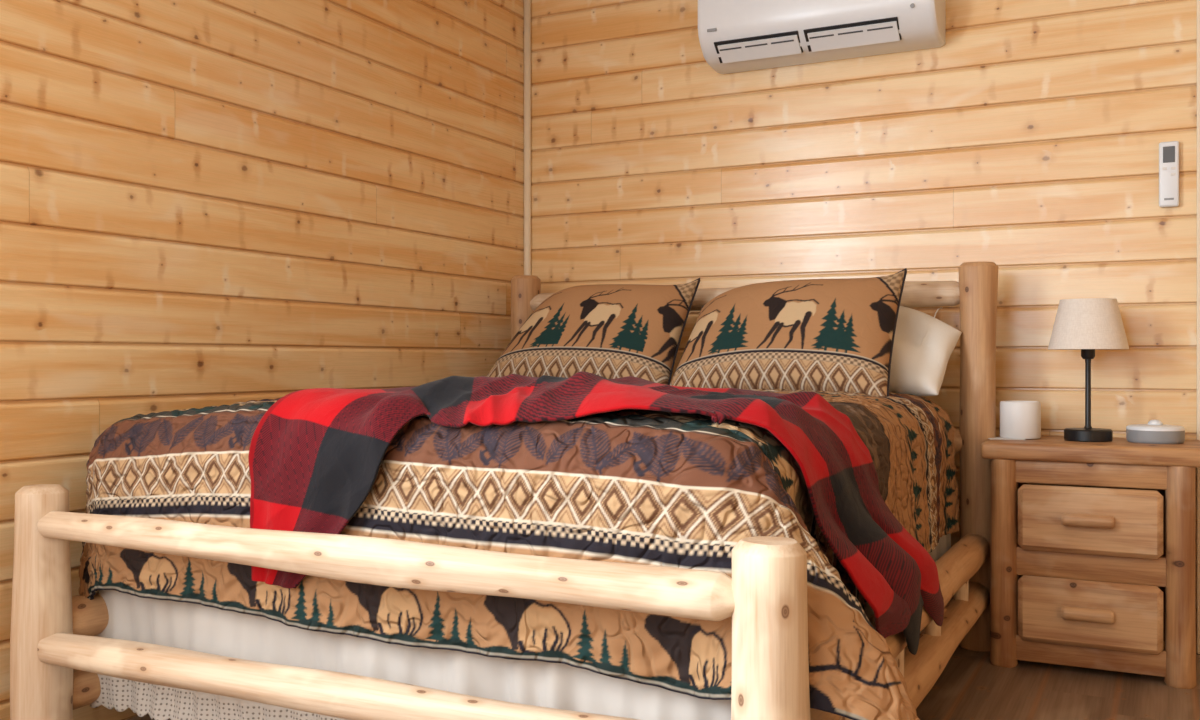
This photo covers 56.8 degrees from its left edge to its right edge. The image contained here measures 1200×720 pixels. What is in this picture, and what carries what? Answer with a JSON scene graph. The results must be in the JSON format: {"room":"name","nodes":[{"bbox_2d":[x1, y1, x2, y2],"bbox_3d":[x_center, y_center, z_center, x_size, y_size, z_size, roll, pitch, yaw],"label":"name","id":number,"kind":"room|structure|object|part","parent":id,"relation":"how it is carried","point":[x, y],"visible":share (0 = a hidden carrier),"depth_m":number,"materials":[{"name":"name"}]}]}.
{"room":"cabin bedroom","nodes":[
{"label":"cabin bedroom","id":0,"kind":"room"},
{"bbox_2d":[0,0,523,719],"bbox_3d":[-1.521,-0.355,2.040,0.080,2.450,5.244,0,0,27],"label":"wall","id":1,"kind":"structure","parent":0,"point":[204,203],"depth_m":2.99,"materials":[{"name":"brown wood"}]},
{"bbox_2d":[127,645,1199,719],"bbox_3d":[0.292,0.890,1.111,4.194,0.040,5.444,0,0,27],"label":"floor","id":2,"kind":"structure","parent":0,"point":[969,687],"depth_m":2.88,"materials":[{"name":"brown wood"}]},
{"bbox_2d":[10,262,998,719],"bbox_3d":[-0.011,0.280,2.853,1.727,1.180,2.098,0,0,27],"label":"bed","id":3,"kind":"object","parent":2,"relation":"on","point":[57,658],"visible":0.56,"depth_m":2.05,"materials":[{"name":"beige wood"}]},
{"bbox_3d":[-1.177,0.568,2.339,0.112,0.605,0.119,0,0,27],"label":"post","id":4,"kind":"part","parent":3,"relation":"part of","materials":[{"name":"beige wood"}]},
{"bbox_3d":[-0.727,0.710,3.219,0.097,0.096,1.894,0,0,27],"label":"rail","id":5,"kind":"part","parent":3,"relation":"part of","materials":[{"name":"brown wood"}]},
{"bbox_3d":[-0.726,0.560,3.219,0.102,0.105,1.894,0,0,27],"label":"rail","id":6,"kind":"part","parent":3,"relation":"part of","materials":[{"name":"brown wood"}]},
{"bbox_3d":[-0.475,0.593,1.967,1.529,0.082,0.081,-1,0,27],"label":"foot rail","id":7,"kind":"part","parent":3,"relation":"part of","materials":[{"name":"beige wood"}]},
{"bbox_3d":[-0.472,0.347,1.966,1.524,0.082,0.073,0,0,27],"label":"foot rail","id":8,"kind":"part","parent":3,"relation":"part of","materials":[{"name":"beige wood"}]},
{"bbox_2d":[78,389,958,719],"bbox_3d":[0.025,0.382,2.776,1.866,0.612,1.835,0,0,27],"label":"quilt","id":9,"kind":"object","parent":3,"relation":"on","point":[633,486],"visible":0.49,"depth_m":1.93,"materials":[{"name":"fabric"}]},
{"bbox_2d":[486,278,699,384],"bbox_3d":[-0.046,-0.078,3.671,0.685,0.387,0.336,0,0,27],"label":"pillow sham","id":10,"kind":"object","parent":9,"relation":"on","point":[609,331],"visible":0.8,"depth_m":3.55,"materials":[{"name":"brown fabric"}]},
{"bbox_2d":[248,371,943,654],"bbox_3d":[0.056,0.308,2.177,1.474,0.574,0.657,0,0,-2],"label":"throw blanket","id":11,"kind":"object","parent":9,"relation":"on","point":[315,456],"visible":0.93,"depth_m":2.07,"materials":[{"name":"red fabric"}]},
{"bbox_2d":[670,268,906,395],"bbox_3d":[0.544,-0.070,3.316,0.685,0.408,0.323,0,0,27],"label":"pillow sham","id":12,"kind":"object","parent":9,"relation":"on","point":[833,335],"visible":0.87,"depth_m":3.20,"materials":[{"name":"brown fabric"}]},
{"bbox_2d":[889,306,961,395],"bbox_3d":[0.773,-0.048,3.489,0.690,0.312,0.316,0,0,33],"label":"pillow","id":13,"kind":"object","parent":9,"relation":"on","point":[923,346],"visible":0.2,"depth_m":3.26,"materials":[{"name":"white fabric"}]},
{"bbox_2d":[90,533,952,719],"bbox_3d":[-0.036,0.616,2.851,1.589,0.293,1.780,0,0,27],"label":"bed skirt","id":14,"kind":"object","parent":3,"relation":"attached to","point":[183,625],"visible":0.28,"depth_m":2.15,"materials":[{"name":"white fabric"}]},
{"bbox_3d":[-0.277,0.280,4.097,0.120,1.180,0.117,0,0,27],"label":"post","id":15,"kind":"part","parent":3,"relation":"part of","materials":[{"name":"beige wood"}]},
{"bbox_3d":[0.435,-0.205,3.730,1.519,0.088,0.087,0,0,27],"label":"head rail","id":16,"kind":"part","parent":3,"relation":"part of","materials":[{"name":"beige wood"}]},
{"bbox_3d":[0.247,0.566,1.610,0.118,0.608,0.111,0,0,27],"label":"post","id":17,"kind":"part","parent":3,"relation":"part of","materials":[{"name":"beige wood"}]},
{"bbox_3d":[0.697,0.560,2.489,0.102,0.105,1.894,0,0,27],"label":"rail","id":18,"kind":"part","parent":3,"relation":"part of","materials":[{"name":"brown wood"}]},
{"bbox_3d":[0.696,0.710,2.490,0.097,0.096,1.894,0,0,27],"label":"rail","id":19,"kind":"part","parent":3,"relation":"part of","materials":[{"name":"brown wood"}]},
{"bbox_3d":[0.435,0.250,3.731,1.519,0.091,0.093,0,0,27],"label":"head rail","id":20,"kind":"part","parent":3,"relation":"part of","materials":[{"name":"brown wood"}]},
{"bbox_3d":[1.148,0.287,3.367,0.122,1.165,0.119,0,0,27],"label":"post","id":21,"kind":"part","parent":3,"relation":"part of","materials":[{"name":"beige wood"}]},
{"bbox_2d":[981,435,1199,688],"bbox_3d":[1.418,0.552,3.197,0.565,0.635,0.446,0,0,27],"label":"nightstand","id":22,"kind":"object","parent":2,"relation":"on","point":[1093,543],"visible":1,"depth_m":3.03,"materials":[{"name":"brown wood"}]},
{"bbox_3d":[1.155,0.576,3.172,0.075,0.588,0.074,0,0,27],"label":"leg","id":23,"kind":"part","parent":22,"relation":"part of","materials":[{"name":"brown wood"}]},
{"bbox_2d":[988,437,1024,439],"bbox_3d":[1.209,0.234,3.313,0.100,0.002,0.090,0,0,10],"label":"card","id":24,"kind":"object","parent":22,"relation":"on","point":[995,438],"visible":0.52,"depth_m":3.28,"materials":[{"name":"white paper"}]},
{"bbox_2d":[1000,401,1040,438],"bbox_3d":[1.258,0.178,3.322,0.115,0.109,0.115,0,0,27],"label":"canister","id":25,"kind":"object","parent":24,"relation":"on","point":[1018,419],"visible":1,"depth_m":3.27,"materials":[{"name":"white ceramic"}]},
{"bbox_3d":[1.234,0.560,3.329,0.018,0.540,0.290,0,0,27],"label":"panel","id":26,"kind":"part","parent":22,"relation":"part of","materials":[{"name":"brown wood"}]},
{"bbox_3d":[1.300,0.576,3.458,0.077,0.588,0.075,0,0,27],"label":"leg","id":27,"kind":"part","parent":22,"relation":"part of","materials":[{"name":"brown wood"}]},
{"bbox_3d":[1.325,0.692,3.016,0.130,0.036,0.036,0,0,27],"label":"handle","id":28,"kind":"part","parent":22,"relation":"part of","materials":[{"name":"brown wood"}]},
{"bbox_3d":[1.325,0.437,3.016,0.130,0.036,0.038,0,0,27],"label":"handle","id":29,"kind":"part","parent":22,"relation":"part of","materials":[{"name":"brown wood"}]},
{"bbox_2d":[1048,298,1128,441],"bbox_3d":[1.423,0.029,3.237,0.218,0.411,0.218,0,0,27],"label":"table lamp","id":30,"kind":"object","parent":22,"relation":"on","point":[1087,325],"visible":1,"depth_m":3.17,"materials":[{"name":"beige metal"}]},
{"bbox_3d":[1.423,0.098,3.237,0.024,0.206,0.024,0,0,27],"label":"stem","id":31,"kind":"part","parent":30,"relation":"part of","materials":[{"name":"black metal"}]},
{"bbox_2d":[1081,349,1094,358],"bbox_3d":[1.423,-0.028,3.237,0.038,0.054,0.038,0,0,27],"label":"socket","id":32,"kind":"object","parent":30,"relation":"attached to","point":[1085,353],"depth_m":3.22,"materials":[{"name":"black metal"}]},
{"bbox_3d":[1.423,-0.103,3.237,0.218,0.145,0.218,0,0,27],"label":"lamp shade","id":33,"kind":"part","parent":30,"relation":"part of","materials":[{"name":"fabric"}]},
{"bbox_3d":[1.341,0.698,3.048,0.366,0.183,0.036,0,0,27],"label":"drawer","id":34,"kind":"part","parent":22,"relation":"part of","materials":[{"name":"brown wood"}]},
{"bbox_3d":[1.341,0.442,3.048,0.366,0.183,0.036,0,0,27],"label":"drawer","id":35,"kind":"part","parent":22,"relation":"part of","materials":[{"name":"brown wood"}]},
{"bbox_3d":[1.353,0.815,3.071,0.427,0.070,0.030,0,0,27],"label":"rail","id":36,"kind":"part","parent":22,"relation":"part of","materials":[{"name":"brown wood"}]},
{"bbox_3d":[1.356,0.570,3.075,0.427,0.080,0.030,0,0,27],"label":"rail","id":37,"kind":"part","parent":22,"relation":"part of","materials":[{"name":"brown wood"}]},
{"bbox_3d":[1.353,0.315,3.071,0.427,0.065,0.030,0,0,27],"label":"rail","id":38,"kind":"part","parent":22,"relation":"part of","materials":[{"name":"brown wood"}]},
{"bbox_3d":[1.504,0.560,3.365,0.407,0.540,0.015,0,0,27],"label":"panel","id":39,"kind":"part","parent":22,"relation":"part of","materials":[{"name":"brown wood"}]},
{"bbox_2d":[1126,419,1184,443],"bbox_3d":[1.588,0.203,3.175,0.151,0.065,0.151,0,0,27],"label":"round device","id":40,"kind":"object","parent":22,"relation":"on","point":[1155,431],"visible":1,"depth_m":3.12,"materials":[{"name":"grey plastic"}]},
{"bbox_3d":[1.588,0.177,3.175,0.040,0.015,0.040,0,0,27],"label":"knob","id":41,"kind":"part","parent":40,"relation":"part of","materials":[{"name":"white plastic"}]},
{"bbox_3d":[1.552,0.576,2.969,0.076,0.588,0.074,0,0,27],"label":"leg","id":42,"kind":"part","parent":22,"relation":"part of","materials":[{"name":"brown wood"}]},
{"bbox_2d":[531,0,1196,652],"bbox_3d":[1.506,-0.355,3.480,3.994,2.450,0.080,0,0,27],"label":"wall","id":43,"kind":"structure","parent":0,"point":[1026,143],"depth_m":3.65,"materials":[{"name":"brown wood"}]},
{"bbox_2d":[524,0,530,274],"bbox_3d":[-0.283,-0.355,4.338,0.029,2.450,0.029,0,0,27],"label":"trim","id":44,"kind":"structure","parent":43,"relation":"attached to","point":[527,3],"depth_m":4.33,"materials":[{"name":"beige wood"}]},
{"bbox_2d":[698,0,945,73],"bbox_3d":[0.730,-1.171,3.715,0.790,0.299,0.210,0,0,27],"label":"air conditioner","id":45,"kind":"object","parent":43,"relation":"attached to","point":[735,36],"visible":1,"depth_m":3.67,"materials":[{"name":"white plastic"}]},
{"bbox_2d":[714,31,802,63],"bbox_3d":[0.535,-1.056,3.756,0.295,0.062,0.066,0,0,27],"label":"outlet","id":46,"kind":"object","parent":45,"relation":"attached to","point":[741,46],"depth_m":3.75,"materials":[{"name":"white plastic"}]},
{"bbox_2d":[803,17,901,51],"bbox_3d":[0.820,-1.056,3.610,0.305,0.062,0.066,0,0,27],"label":"outlet","id":47,"kind":"object","parent":45,"relation":"attached to","point":[839,33],"depth_m":3.60,"materials":[{"name":"white plastic"}]},
{"bbox_2d":[1159,141,1178,207],"bbox_3d":[1.702,-0.555,3.320,0.054,0.195,0.026,0,0,27],"label":"remote control","id":48,"kind":"object","parent":43,"relation":"attached to","point":[1168,151],"visible":1,"depth_m":3.31,"materials":[{"name":"white plastic"}]},
{"bbox_2d":[1197,0,1199,653],"bbox_3d":[1.808,-0.355,3.269,0.090,2.448,0.020,0,0,27],"label":"trim","id":49,"kind":"structure","parent":43,"relation":"attached to","point":[1198,1],"depth_m":3.28,"materials":[{"name":"beige wood"}]}
]}

